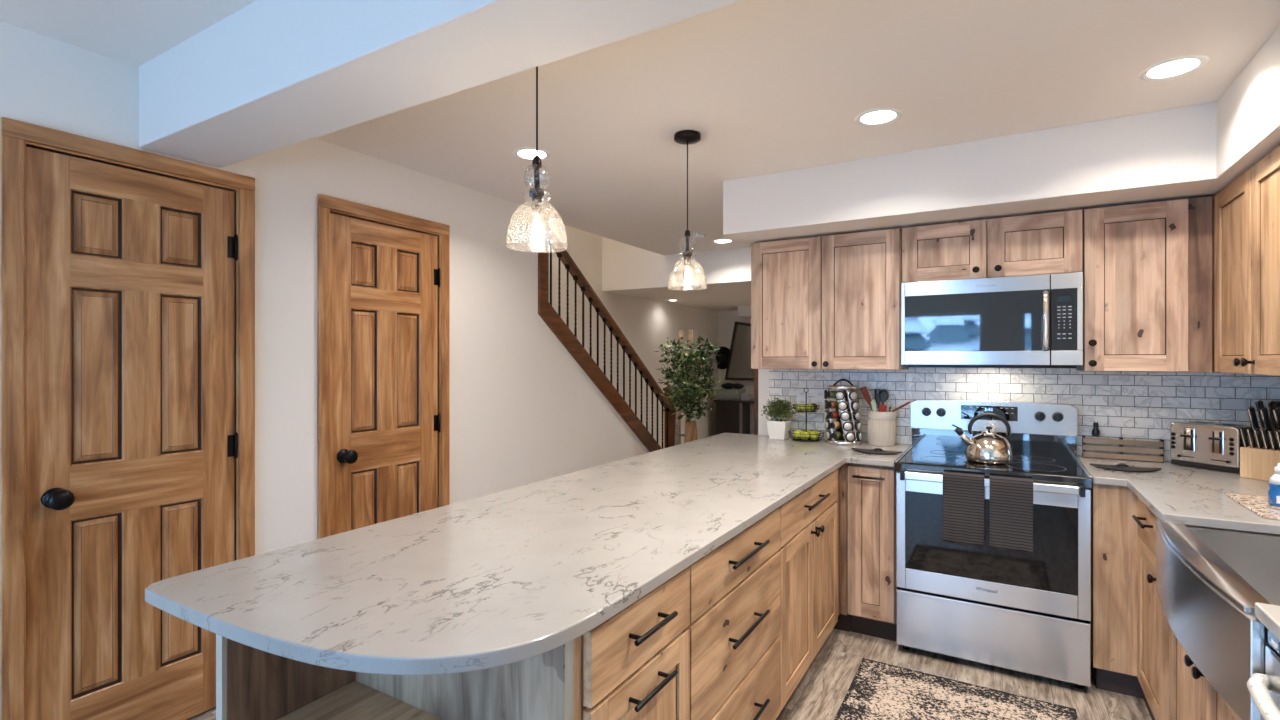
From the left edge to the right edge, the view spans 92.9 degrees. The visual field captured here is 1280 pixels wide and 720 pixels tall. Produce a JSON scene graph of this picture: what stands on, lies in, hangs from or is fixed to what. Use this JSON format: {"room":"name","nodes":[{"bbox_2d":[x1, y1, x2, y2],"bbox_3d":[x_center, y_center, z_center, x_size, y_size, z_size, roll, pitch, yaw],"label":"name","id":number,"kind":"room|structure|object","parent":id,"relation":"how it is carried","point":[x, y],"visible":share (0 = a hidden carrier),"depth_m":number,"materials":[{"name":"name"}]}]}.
{"room":"kitchen","nodes":[
{"label":"kitchen","id":0,"kind":"room"},
{"bbox_2d":[0,0,255,66],"bbox_3d":[-1.220,-1.125,-0.513,4.070,0.120,4.070,0,0,31],"label":"ceiling","id":1,"kind":"structure","parent":0,"point":[132,32],"depth_m":1.91,"materials":[{"name":"white paint"}]},
{"bbox_2d":[0,21,648,560],"bbox_3d":[-1.833,0.168,2.315,0.120,2.465,8.300,0,0,31],"label":"wall","id":2,"kind":"structure","parent":0,"point":[523,410],"depth_m":2.91,"materials":[{"name":"white paint"}]},
{"bbox_2d":[0,117,254,719],"bbox_3d":[-1.827,0.320,2.235,0.172,2.160,0.749,0,0,31],"label":"door","id":3,"kind":"structure","parent":2,"relation":"in","point":[119,445],"depth_m":2.16,"materials":[{"name":"brown wood"}]},
{"bbox_2d":[317,194,449,538],"bbox_3d":[-1.298,0.320,3.123,0.172,2.160,0.763,0,0,31],"label":"door","id":4,"kind":"structure","parent":2,"relation":"in","point":[381,423],"depth_m":3.07,"materials":[{"name":"brown wood"}]},
{"bbox_2d":[538,211,680,451],"bbox_3d":[-0.189,0.195,5.066,0.157,2.411,2.150,0,0,31],"label":"stair railing","id":5,"kind":"object","parent":2,"relation":"attached to","point":[553,320],"visible":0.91,"depth_m":4.75,"materials":[{"name":"brown wood"}]},
{"bbox_2d":[549,220,717,448],"bbox_3d":[-0.643,-0.450,5.971,0.120,3.700,7.000,0,0,31],"label":"wall","id":6,"kind":"structure","parent":0,"point":[647,324],"depth_m":6.81,"materials":[{"name":"white paint"}]},
{"bbox_2d":[187,628,1151,719],"bbox_3d":[0.300,1.430,2.848,4.900,0.060,11.400,0,0,31],"label":"floor","id":7,"kind":"structure","parent":0,"point":[820,693],"depth_m":2.64,"materials":[{"name":"beige wood"}]},
{"bbox_2d":[216,634,580,719],"bbox_3d":[0.026,0.958,2.133,0.716,0.884,2.401,0,0,31],"label":"peninsula base panel","id":8,"kind":"object","parent":7,"relation":"on","point":[252,683],"visible":0.15,"depth_m":1.33,"materials":[{"name":"beige wood"}]},
{"bbox_2d":[145,433,911,674],"bbox_3d":[0.237,0.501,2.397,1.153,0.030,3.221,0,0,31],"label":"countertop","id":9,"kind":"structure","parent":8,"relation":"on","point":[520,573],"depth_m":1.45,"materials":[{"name":"stone"}]},
{"bbox_2d":[761,397,797,439],"bbox_3d":[0.859,0.358,3.753,0.222,0.255,0.203,0,0,31],"label":"potted plant","id":10,"kind":"object","parent":9,"relation":"on","point":[778,428],"visible":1,"depth_m":3.72,"materials":[{"name":"green plant"}]},
{"bbox_2d":[788,388,823,441],"bbox_3d":[1.005,0.326,3.679,0.212,0.316,0.212,0,0,31],"label":"fruit basket","id":11,"kind":"object","parent":9,"relation":"on","point":[806,404],"visible":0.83,"depth_m":3.65,"materials":[{"name":"black metal"}]},
{"bbox_2d":[825,379,861,444],"bbox_3d":[1.189,0.297,3.558,0.206,0.376,0.206,0,0,31],"label":"spice rack","id":12,"kind":"object","parent":9,"relation":"on","point":[845,388],"visible":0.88,"depth_m":3.48,"materials":[{"name":"silver metal"}]},
{"bbox_2d":[828,401,837,408],"bbox_3d":[1.124,0.262,3.542,0.050,0.043,0.044,0,0,-13],"label":"spice jar","id":13,"kind":"object","parent":12,"relation":"in","point":[832,404],"visible":0.94,"depth_m":3.53,"materials":[{"name":"black"}]},
{"bbox_2d":[829,411,838,418],"bbox_3d":[1.127,0.320,3.534,0.050,0.043,0.044,0,0,-21],"label":"spice jar","id":14,"kind":"object","parent":12,"relation":"in","point":[833,414],"visible":0.98,"depth_m":3.52,"materials":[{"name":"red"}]},
{"bbox_2d":[830,421,840,428],"bbox_3d":[1.131,0.378,3.525,0.050,0.043,0.044,0,0,-29],"label":"spice jar","id":15,"kind":"object","parent":12,"relation":"in","point":[834,425],"visible":1,"depth_m":3.51,"materials":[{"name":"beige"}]},
{"bbox_2d":[832,431,841,438],"bbox_3d":[1.136,0.437,3.517,0.050,0.043,0.044,0,0,-37],"label":"spice jar","id":16,"kind":"object","parent":12,"relation":"in","point":[835,435],"visible":1,"depth_m":3.50,"materials":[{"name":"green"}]},
{"bbox_2d":[835,391,844,399],"bbox_3d":[1.152,0.203,3.490,0.054,0.054,0.062,0,0,29],"label":"spice jar","id":17,"kind":"object","parent":12,"relation":"in","point":[839,395],"visible":1,"depth_m":3.46,"materials":[{"name":"silver metal"}]},
{"bbox_2d":[838,401,846,410],"bbox_3d":[1.162,0.262,3.486,0.054,0.054,0.062,0,0,21],"label":"spice jar","id":18,"kind":"object","parent":12,"relation":"in","point":[842,405],"visible":1,"depth_m":3.46,"materials":[{"name":"silver metal"}]},
{"bbox_2d":[840,411,849,420],"bbox_3d":[1.172,0.320,3.483,0.054,0.054,0.062,0,0,13],"label":"spice jar","id":19,"kind":"object","parent":12,"relation":"in","point":[844,416],"visible":0.99,"depth_m":3.45,"materials":[{"name":"silver metal"}]},
{"bbox_2d":[842,422,852,430],"bbox_3d":[1.183,0.378,3.481,0.054,0.054,0.062,0,0,5],"label":"spice jar","id":20,"kind":"object","parent":12,"relation":"in","point":[847,426],"visible":0.98,"depth_m":3.45,"materials":[{"name":"silver metal"}]},
{"bbox_2d":[843,432,854,441],"bbox_3d":[1.194,0.437,3.481,0.054,0.054,0.062,0,0,-3],"label":"spice jar","id":21,"kind":"object","parent":12,"relation":"in","point":[849,436],"visible":0.94,"depth_m":3.45,"materials":[{"name":"silver metal"}]},
{"bbox_2d":[845,391,857,399],"bbox_3d":[1.209,0.203,3.483,0.054,0.054,0.062,0,0,-15],"label":"spice jar","id":22,"kind":"object","parent":12,"relation":"in","point":[853,395],"visible":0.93,"depth_m":3.46,"materials":[{"name":"silver metal"}]},
{"bbox_2d":[847,401,859,410],"bbox_3d":[1.220,0.262,3.487,0.054,0.054,0.062,0,0,-23],"label":"spice jar","id":23,"kind":"object","parent":12,"relation":"in","point":[855,405],"visible":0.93,"depth_m":3.46,"materials":[{"name":"silver metal"}]},
{"bbox_2d":[849,411,860,420],"bbox_3d":[1.229,0.320,3.492,0.054,0.054,0.062,0,0,-31],"label":"spice jar","id":24,"kind":"object","parent":12,"relation":"in","point":[856,415],"visible":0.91,"depth_m":3.47,"materials":[{"name":"silver metal"}]},
{"bbox_2d":[852,421,861,430],"bbox_3d":[1.238,0.378,3.498,0.054,0.054,0.062,0,0,-39],"label":"spice jar","id":25,"kind":"object","parent":12,"relation":"in","point":[858,425],"visible":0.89,"depth_m":3.47,"materials":[{"name":"silver metal"}]},
{"bbox_2d":[852,448,901,454],"bbox_3d":[1.235,0.476,3.175,0.250,0.019,0.134,0,0,31],"label":"tray","id":26,"kind":"object","parent":9,"relation":"on","point":[880,451],"visible":1,"depth_m":3.18,"materials":[{"name":"grey metal"}]},
{"bbox_2d":[867,410,895,445],"bbox_3d":[1.389,0.389,3.497,0.153,0.193,0.153,0,0,31],"label":"utensil crock","id":27,"kind":"object","parent":9,"relation":"on","point":[881,426],"visible":0.98,"depth_m":3.44,"materials":[{"name":"beige ceramic"}]},
{"bbox_2d":[860,386,872,410],"bbox_3d":[1.338,0.297,3.488,0.142,0.292,0.015,0,0,9],"label":"spatula","id":28,"kind":"object","parent":27,"relation":"in","point":[864,390],"visible":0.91,"depth_m":3.49,"materials":[{"name":"red plastic"}]},
{"bbox_2d":[874,389,879,411],"bbox_3d":[1.387,0.304,3.533,0.013,0.273,0.054,0,0,-39],"label":"slotted turner","id":29,"kind":"object","parent":27,"relation":"in","point":[876,391],"visible":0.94,"depth_m":3.54,"materials":[{"name":"grey plastic"}]},
{"bbox_2d":[879,389,888,404],"bbox_3d":[1.405,0.305,3.509,0.052,0.272,0.028,0,0,31],"label":"serving spoon","id":30,"kind":"object","parent":27,"relation":"in","point":[883,395],"visible":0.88,"depth_m":3.51,"materials":[{"name":"grey plastic"}]},
{"bbox_2d":[581,567,689,719],"bbox_3d":[-0.271,0.958,1.549,0.748,0.884,0.442,0,0,31],"label":"base cabinet","id":31,"kind":"object","parent":7,"relation":"on","point":[635,664],"visible":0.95,"depth_m":1.35,"materials":[{"name":"brown wood"}]},
{"bbox_2d":[675,330,693,444],"bbox_3d":[0.402,0.560,5.669,0.175,1.680,0.110,0,0,31],"label":"door","id":32,"kind":"structure","parent":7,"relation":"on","point":[681,332],"depth_m":5.68,"materials":[{"name":"brown wood"}]},
{"bbox_2d":[654,336,720,442],"bbox_3d":[0.420,0.595,5.288,0.611,1.610,0.587,0,0,31],"label":"ficus tree","id":33,"kind":"object","parent":7,"relation":"on","point":[686,394],"visible":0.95,"depth_m":5.21,"materials":[{"name":"green plant"}]},
{"bbox_2d":[687,507,779,719],"bbox_3d":[0.032,0.958,2.058,0.748,0.884,0.742,0,0,31],"label":"base cabinet","id":34,"kind":"object","parent":7,"relation":"on","point":[734,627],"visible":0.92,"depth_m":1.83,"materials":[{"name":"brown wood"}]},
{"bbox_2d":[714,399,753,434],"bbox_3d":[1.582,0.975,8.289,1.070,0.850,0.420,0,0,31],"label":"console table","id":35,"kind":"object","parent":7,"relation":"on","point":[732,416],"visible":0.38,"depth_m":8.32,"materials":[{"name":"black wood"}]},
{"bbox_2d":[716,389,745,399],"bbox_3d":[1.258,0.478,8.459,0.350,0.142,0.273,0,0,31],"label":"storage basket","id":36,"kind":"object","parent":35,"relation":"on","point":[724,394],"visible":0.88,"depth_m":8.36,"materials":[{"name":"grey wicker"}]},
{"bbox_2d":[721,383,743,388],"bbox_3d":[1.283,0.360,8.432,0.330,0.084,0.200,0,0,31],"label":"scarf","id":37,"kind":"object","parent":36,"relation":"on","point":[725,385],"visible":1,"depth_m":8.37,"materials":[{"name":"black fabric"}]},
{"bbox_2d":[741,393,750,400],"bbox_3d":[1.442,0.502,8.279,0.100,0.094,0.100,0,0,31],"label":"box","id":38,"kind":"object","parent":35,"relation":"on","point":[744,396],"visible":1,"depth_m":8.24,"materials":[{"name":"grey"}]},
{"bbox_2d":[778,469,837,710],"bbox_3d":[0.451,0.958,2.760,0.748,0.884,0.890,0,0,31],"label":"base cabinet","id":39,"kind":"object","parent":7,"relation":"on","point":[808,550],"visible":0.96,"depth_m":2.50,"materials":[{"name":"brown wood"}]},
{"bbox_2d":[834,463,849,631],"bbox_3d":[0.859,0.958,3.467,0.725,0.884,0.741,0,0,31],"label":"base unit","id":40,"kind":"object","parent":7,"relation":"on","point":[843,623],"visible":0.13,"depth_m":3.08,"materials":[{"name":"brown wood"}]},
{"bbox_2d":[848,463,896,640],"bbox_3d":[1.292,0.958,3.262,0.227,0.884,0.673,0,0,31],"label":"base cabinet","id":41,"kind":"object","parent":7,"relation":"on","point":[872,587],"visible":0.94,"depth_m":3.01,"materials":[{"name":"brown wood"}]},
{"bbox_2d":[834,658,1077,719],"bbox_3d":[0.942,1.396,1.881,0.812,0.008,1.756,0,0,31],"label":"kitchen rug","id":42,"kind":"object","parent":7,"relation":"on","point":[877,690],"visible":1,"depth_m":2.49,"materials":[{"name":"beige fabric"}]},
{"bbox_2d":[895,399,1092,688],"bbox_3d":[1.702,0.808,2.975,0.767,1.184,0.723,0,0,31],"label":"range","id":43,"kind":"object","parent":7,"relation":"on","point":[1021,611],"visible":0.98,"depth_m":2.75,"materials":[{"name":"silver metal"}]},
{"bbox_2d":[943,471,984,546],"bbox_3d":[1.446,0.666,2.719,0.165,0.318,0.046,0,0,31],"label":"dish towel","id":44,"kind":"object","parent":43,"relation":"hanging from","point":[963,493],"visible":1,"depth_m":2.70,"materials":[{"name":"grey fabric"}]},
{"bbox_2d":[952,413,1013,463],"bbox_3d":[1.659,0.369,2.928,0.238,0.232,0.200,0,0,44],"label":"tea kettle","id":45,"kind":"object","parent":43,"relation":"on","point":[986,447],"visible":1,"depth_m":2.87,"materials":[{"name":"silver metal"}]},
{"bbox_2d":[896,469,1090,620],"bbox_3d":[1.541,0.801,2.702,0.752,0.567,0.090,0,0,31],"label":"oven","id":46,"kind":"object","parent":43,"relation":"in","point":[1053,581],"depth_m":2.68,"materials":[{"name":"silver metal"}]},
{"bbox_2d":[895,445,1092,488],"bbox_3d":[1.703,0.507,2.974,0.760,0.050,0.636,0,0,31],"label":"cooktop","id":47,"kind":"object","parent":43,"relation":"in","point":[1042,466],"depth_m":2.83,"materials":[{"name":"black glass"}]},
{"bbox_2d":[989,475,1032,553],"bbox_3d":[1.603,0.663,2.626,0.160,0.313,0.046,0,0,31],"label":"dish towel","id":48,"kind":"object","parent":43,"relation":"hanging from","point":[1011,498],"visible":1,"depth_m":2.61,"materials":[{"name":"grey fabric"}]},
{"bbox_2d":[1091,662,1142,697],"bbox_3d":[2.059,1.345,2.629,0.155,0.110,0.175,0,0,31],"label":"trim","id":49,"kind":"structure","parent":7,"relation":"on","point":[1121,683],"depth_m":2.56,"materials":[{"name":"grey wood"}]},
{"bbox_2d":[1090,484,1279,719],"bbox_3d":[2.256,0.958,2.375,0.791,0.884,1.190,0,0,31],"label":"base cabinet","id":50,"kind":"object","parent":7,"relation":"on","point":[1130,626],"visible":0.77,"depth_m":2.49,"materials":[{"name":"brown wood"}]},
{"bbox_2d":[1169,625,1240,719],"bbox_3d":[1.758,1.080,1.438,0.688,0.640,0.927,0,0,31],"label":"base cabinet","id":51,"kind":"object","parent":7,"relation":"on","point":[1192,696],"visible":0.23,"depth_m":1.78,"materials":[{"name":"brown wood"}]},
{"bbox_2d":[1247,630,1279,719],"bbox_3d":[1.340,0.910,0.783,0.720,0.780,0.593,0,0,31],"label":"dishwasher","id":52,"kind":"object","parent":7,"relation":"on","point":[1264,689],"visible":0.92,"depth_m":1.14,"materials":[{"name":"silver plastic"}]},
{"bbox_3d":[0.818,0.958,-0.139,0.688,0.884,1.500,0,0,31],"label":"base cabinet","id":53,"kind":"object","parent":7,"relation":"on","visible":0},
{"bbox_2d":[1077,456,1279,640],"bbox_3d":[1.476,0.501,1.065,0.798,0.030,4.241,0,0,31],"label":"countertop","id":54,"kind":"structure","parent":53,"relation":"on","point":[1192,496],"depth_m":2.23,"materials":[{"name":"stone"}]},
{"bbox_2d":[1082,435,1163,461],"bbox_3d":[2.355,0.431,2.971,0.311,0.106,0.045,0,0,31],"label":"box","id":55,"kind":"object","parent":54,"relation":"on","point":[1120,441],"visible":1,"depth_m":2.95,"materials":[{"name":"brown wood"}]},
{"bbox_2d":[1092,421,1099,435],"bbox_3d":[2.271,0.342,3.029,0.034,0.072,0.034,0,0,31],"label":"figurine","id":56,"kind":"object","parent":55,"relation":"on","point":[1095,432],"visible":1,"depth_m":3.02,"materials":[{"name":"black plastic"}]},
{"bbox_2d":[1090,463,1160,471],"bbox_3d":[2.145,0.476,2.691,0.195,0.019,0.165,0,0,-9],"label":"tray","id":57,"kind":"object","parent":54,"relation":"on","point":[1121,466],"visible":1,"depth_m":2.69,"materials":[{"name":"grey"}]},
{"bbox_2d":[1170,421,1259,472],"bbox_3d":[2.566,0.383,2.724,0.188,0.198,0.256,0,0,-19],"label":"toaster","id":58,"kind":"object","parent":54,"relation":"on","point":[1199,444],"visible":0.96,"depth_m":2.69,"materials":[{"name":"silver metal"}]},
{"bbox_2d":[1156,519,1279,719],"bbox_3d":[1.658,0.624,1.449,0.572,0.243,0.863,0,0,31],"label":"sink","id":59,"kind":"object","parent":54,"relation":"in","point":[1210,582],"visible":0.96,"depth_m":1.47,"materials":[{"name":"silver metal"}]},
{"bbox_2d":[1186,526,1279,605],"bbox_3d":[1.690,0.624,1.428,0.496,0.242,0.796,0,0,31],"label":"basin","id":60,"kind":"object","parent":59,"relation":"in","point":[1253,560],"depth_m":1.79,"materials":[{"name":"silver metal"}]},
{"bbox_2d":[1226,493,1279,519],"bbox_3d":[2.135,0.481,1.937,0.315,0.010,0.365,0,0,31],"label":"cutting board","id":61,"kind":"object","parent":54,"relation":"on","point":[1259,505],"visible":1,"depth_m":1.99,"materials":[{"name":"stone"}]},
{"bbox_2d":[1268,463,1279,506],"bbox_3d":[2.092,0.406,1.983,0.062,0.139,0.063,0,0,31],"label":"soap bottle","id":62,"kind":"object","parent":61,"relation":"on","point":[1274,480],"visible":1,"depth_m":1.98,"materials":[{"name":"blue"}]},
{"bbox_2d":[1240,428,1279,480],"bbox_3d":[2.590,0.387,2.433,0.130,0.199,0.240,0,0,-19],"label":"knife block","id":63,"kind":"object","parent":54,"relation":"on","point":[1255,463],"visible":0.53,"depth_m":2.47,"materials":[{"name":"brown wood"}]},
{"bbox_2d":[1239,427,1248,446],"bbox_3d":[2.507,0.337,2.518,0.062,0.120,0.016,0,0,-19],"label":"kitchen knife","id":64,"kind":"object","parent":63,"relation":"in","point":[1243,433],"visible":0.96,"depth_m":2.51,"materials":[{"name":"black plastic"}]},
{"bbox_2d":[1246,427,1255,447],"bbox_3d":[2.514,0.337,2.497,0.062,0.120,0.016,0,0,-19],"label":"kitchen knife","id":65,"kind":"object","parent":63,"relation":"in","point":[1250,434],"visible":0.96,"depth_m":2.49,"materials":[{"name":"black plastic"}]},
{"bbox_2d":[1247,406,1258,432],"bbox_3d":[2.542,0.265,2.516,0.078,0.149,0.016,0,0,-19],"label":"kitchen knife","id":66,"kind":"object","parent":63,"relation":"in","point":[1251,410],"visible":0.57,"depth_m":2.51,"materials":[{"name":"black plastic"}]},
{"bbox_2d":[1253,428,1263,448],"bbox_3d":[2.522,0.337,2.475,0.062,0.120,0.016,0,0,-19],"label":"kitchen knife","id":67,"kind":"object","parent":63,"relation":"in","point":[1257,434],"visible":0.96,"depth_m":2.47,"materials":[{"name":"black plastic"}]},
{"bbox_2d":[1255,400,1263,428],"bbox_3d":[2.581,0.244,2.519,0.082,0.159,0.016,0,0,-19],"label":"kitchen knife","id":68,"kind":"object","parent":63,"relation":"in","point":[1259,404],"visible":0.48,"depth_m":2.51,"materials":[{"name":"black plastic"}]},
{"bbox_2d":[1259,407,1271,432],"bbox_3d":[2.555,0.265,2.478,0.078,0.149,0.016,0,0,-19],"label":"kitchen knife","id":69,"kind":"object","parent":63,"relation":"in","point":[1263,411],"visible":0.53,"depth_m":2.47,"materials":[{"name":"black plastic"}]},
{"bbox_2d":[1260,429,1270,448],"bbox_3d":[2.529,0.337,2.454,0.062,0.120,0.016,0,0,-19],"label":"kitchen knife","id":70,"kind":"object","parent":63,"relation":"in","point":[1264,434],"visible":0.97,"depth_m":2.45,"materials":[{"name":"black plastic"}]},
{"bbox_2d":[1268,400,1276,430],"bbox_3d":[2.594,0.244,2.482,0.082,0.159,0.016,0,0,-19],"label":"kitchen knife","id":71,"kind":"object","parent":63,"relation":"in","point":[1272,405],"visible":0.62,"depth_m":2.47,"materials":[{"name":"black plastic"}]},
{"bbox_2d":[1268,429,1277,449],"bbox_3d":[2.536,0.337,2.433,0.062,0.120,0.016,0,0,-19],"label":"kitchen knife","id":72,"kind":"object","parent":63,"relation":"in","point":[1271,433],"visible":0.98,"depth_m":2.42,"materials":[{"name":"black plastic"}]},
{"bbox_2d":[1272,407,1279,430],"bbox_3d":[2.568,0.265,2.441,0.078,0.149,0.016,0,0,-19],"label":"kitchen knife","id":73,"kind":"object","parent":63,"relation":"in","point":[1276,412],"visible":0.84,"depth_m":2.43,"materials":[{"name":"black plastic"}]},
{"bbox_2d":[602,237,750,291],"bbox_3d":[0.820,-1.505,5.623,2.750,1.590,0.120,0,0,31],"label":"wall header","id":74,"kind":"structure","parent":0,"point":[625,267],"depth_m":5.90,"materials":[{"name":"white paint"}]},
{"bbox_2d":[754,369,757,434],"bbox_3d":[1.081,0.345,5.456,0.070,2.110,0.140,0,0,31],"label":"trim","id":75,"kind":"structure","parent":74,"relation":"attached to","point":[755,370],"depth_m":5.40,"materials":[{"name":"brown wood"}]},
{"bbox_2d":[609,283,750,310],"bbox_3d":[1.616,-0.760,6.959,2.750,0.100,2.990,0,0,31],"label":"ceiling","id":76,"kind":"structure","parent":0,"point":[725,297],"depth_m":6.69,"materials":[{"name":"white paint"}]},
{"bbox_2d":[718,310,753,433],"bbox_3d":[2.392,0.345,8.144,2.870,2.110,0.120,0,0,31],"label":"wall","id":77,"kind":"structure","parent":0,"point":[726,320],"depth_m":8.73,"materials":[{"name":"white paint"}]},
{"bbox_2d":[716,346,729,368],"bbox_3d":[1.167,-0.030,8.736,0.330,0.330,0.107,0,0,31],"label":"hat","id":78,"kind":"object","parent":77,"relation":"attached to","point":[723,352],"visible":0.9,"depth_m":8.73,"materials":[{"name":"black fabric"}]},
{"bbox_2d":[725,321,753,380],"bbox_3d":[1.534,-0.130,8.492,0.740,0.830,0.040,0,0,31],"label":"leaning mirror","id":79,"kind":"object","parent":77,"relation":"attached to","point":[739,360],"visible":0.52,"depth_m":8.56,"materials":[{"name":"black wood"}]},
{"bbox_2d":[738,306,750,317],"bbox_3d":[2.390,-0.645,7.720,2.200,0.130,0.610,0,0,31],"label":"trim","id":80,"kind":"structure","parent":77,"relation":"attached to","point":[743,311],"depth_m":7.98,"materials":[{"name":"white paint"}]},
{"bbox_2d":[315,0,1279,255],"bbox_3d":[0.971,-1.073,3.161,4.070,0.120,3.955,0,0,31],"label":"ceiling","id":81,"kind":"structure","parent":0,"point":[767,86],"depth_m":2.34,"materials":[{"name":"white paint"}]},
{"bbox_2d":[139,0,743,166],"bbox_3d":[-0.110,-0.969,1.349,3.830,0.392,0.275,0,0,31],"label":"ceiling beam","id":82,"kind":"structure","parent":81,"relation":"attached to","point":[267,76],"depth_m":1.69,"materials":[{"name":"white paint"}]},
{"bbox_2d":[513,148,550,160],"bbox_3d":[-0.531,-1.010,2.990,0.186,0.004,0.186,0,0,31],"label":"recessed light","id":83,"kind":"object","parent":81,"relation":"in","point":[521,153],"visible":0.9,"depth_m":2.97,"materials":[{"name":"white"}]},
{"bbox_2d":[506,66,567,251],"bbox_3d":[-0.295,-0.667,1.743,0.174,0.690,0.174,0,0,31],"label":"pendant lamp","id":84,"kind":"object","parent":81,"relation":"hanging from","point":[536,193],"visible":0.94,"depth_m":1.74,"materials":[{"name":"black metal"}]},
{"bbox_2d":[529,156,544,211],"bbox_3d":[-0.295,-0.505,1.743,0.044,0.157,0.044,0,0,31],"label":"socket","id":85,"kind":"object","parent":84,"relation":"attached to","point":[536,193],"depth_m":1.73,"materials":[{"name":"black metal"}]},
{"bbox_2d":[668,130,706,288],"bbox_3d":[0.213,-0.667,2.731,0.174,0.690,0.174,0,0,31],"label":"pendant lamp","id":86,"kind":"object","parent":81,"relation":"hanging from","point":[686,137],"visible":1,"depth_m":2.72,"materials":[{"name":"black metal"}]},
{"bbox_2d":[683,230,691,264],"bbox_3d":[0.213,-0.505,2.731,0.044,0.157,0.044,0,0,31],"label":"socket","id":87,"kind":"object","parent":86,"relation":"attached to","point":[687,254],"depth_m":2.72,"materials":[{"name":"black metal"}]},
{"bbox_2d":[690,233,704,238],"bbox_3d":[0.458,-0.998,4.889,0.127,0.031,0.124,0,0,31],"label":"smoke detector","id":88,"kind":"object","parent":81,"relation":"attached to","point":[693,235],"visible":0.92,"depth_m":4.85,"materials":[{"name":"white"}]},
{"bbox_2d":[712,239,733,243],"bbox_3d":[0.707,-1.010,5.176,0.186,0.004,0.186,0,0,31],"label":"recessed light","id":89,"kind":"object","parent":81,"relation":"in","point":[721,241],"visible":1,"depth_m":5.18,"materials":[{"name":"white"}]},
{"bbox_2d":[854,108,901,125],"bbox_3d":[0.993,-1.010,2.534,0.186,0.004,0.186,0,0,31],"label":"recessed light","id":90,"kind":"object","parent":81,"relation":"in","point":[881,116],"visible":1,"depth_m":2.53,"materials":[{"name":"white"}]},
{"bbox_2d":[1138,55,1208,80],"bbox_3d":[1.849,-1.010,2.110,0.186,0.004,0.186,0,0,31],"label":"recessed light","id":91,"kind":"object","parent":81,"relation":"in","point":[1183,65],"visible":1,"depth_m":2.10,"materials":[{"name":"white"}]},
{"bbox_2d":[723,26,1279,246],"bbox_3d":[1.191,-0.862,2.224,2.490,0.303,2.560,0,0,31],"label":"soffit","id":92,"kind":"structure","parent":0,"point":[1194,151],"depth_m":2.71,"materials":[{"name":"white paint"}]},
{"bbox_2d":[758,367,1279,461],"bbox_3d":[1.924,0.194,3.342,2.617,2.413,0.128,0,0,31],"label":"wall","id":93,"kind":"structure","parent":0,"point":[1142,406],"depth_m":3.09,"materials":[{"name":"tile"}]},
{"bbox_2d":[797,389,807,403],"bbox_3d":[1.016,0.237,3.804,0.072,0.115,0.008,0,0,31],"label":"wall outlet","id":94,"kind":"object","parent":93,"relation":"attached to","point":[801,395],"visible":0.75,"depth_m":3.80,"materials":[{"name":"white plastic"}]},
{"bbox_2d":[800,391,804,403],"bbox_3d":[1.015,0.237,3.803,0.034,0.086,0.002,0,0,31],"label":"socket","id":95,"kind":"object","parent":94,"relation":"attached to","point":[802,394],"depth_m":3.80,"materials":[{"name":"white plastic"}]},
{"bbox_2d":[814,389,825,407],"bbox_3d":[1.111,0.237,3.748,0.072,0.115,0.008,0,0,31],"label":"wall outlet","id":96,"kind":"object","parent":93,"relation":"attached to","point":[819,399],"visible":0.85,"depth_m":3.75,"materials":[{"name":"white plastic"}]},
{"bbox_2d":[817,392,822,404],"bbox_3d":[1.109,0.237,3.746,0.034,0.086,0.002,0,0,31],"label":"socket","id":97,"kind":"object","parent":96,"relation":"attached to","point":[819,394],"depth_m":3.75,"materials":[{"name":"white plastic"}]},
{"bbox_2d":[751,228,908,369],"bbox_3d":[1.095,-0.323,3.545,0.823,0.751,0.381,0,0,31],"label":"upper cabinet","id":98,"kind":"object","parent":93,"relation":"attached to","point":[831,301],"visible":0.99,"depth_m":3.39,"materials":[{"name":"brown wood"}]},
{"bbox_2d":[902,210,1082,282],"bbox_3d":[1.786,-0.552,3.133,0.777,0.292,0.381,0,0,31],"label":"upper cabinet","id":99,"kind":"object","parent":93,"relation":"attached to","point":[1045,243],"visible":0.94,"depth_m":2.98,"materials":[{"name":"brown wood"}]},
{"bbox_2d":[901,272,1082,367],"bbox_3d":[1.770,-0.180,3.103,0.766,0.440,0.437,0,0,31],"label":"microwave","id":100,"kind":"object","parent":99,"relation":"attached to","point":[1029,321],"visible":1,"depth_m":2.94,"materials":[{"name":"silver metal"}]},
{"bbox_2d":[1076,196,1211,371],"bbox_3d":[2.315,-0.323,2.818,0.445,0.751,0.381,0,0,31],"label":"upper cabinet","id":101,"kind":"object","parent":93,"relation":"attached to","point":[1147,267],"visible":0.99,"depth_m":2.68,"materials":[{"name":"brown wood"}]},
{"bbox_2d":[1212,195,1220,372],"bbox_3d":[2.673,-0.323,2.627,0.358,0.751,0.350,0,0,31],"label":"filler panel","id":102,"kind":"object","parent":93,"relation":"attached to","point":[1213,197],"visible":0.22,"depth_m":2.59,"materials":[{"name":"brown wood"}]},
{"bbox_3d":[1.201,0.167,-0.309,0.120,2.465,6.900,0,0,31],"label":"wall","id":103,"kind":"structure","parent":0,"visible":0},
{"bbox_2d":[1215,146,1279,375],"bbox_3d":[2.340,-0.323,2.111,0.389,0.751,0.873,0,0,31],"label":"upper cabinet","id":104,"kind":"object","parent":103,"relation":"attached to","point":[1247,210],"visible":1,"depth_m":2.21,"materials":[{"name":"brown wood"}]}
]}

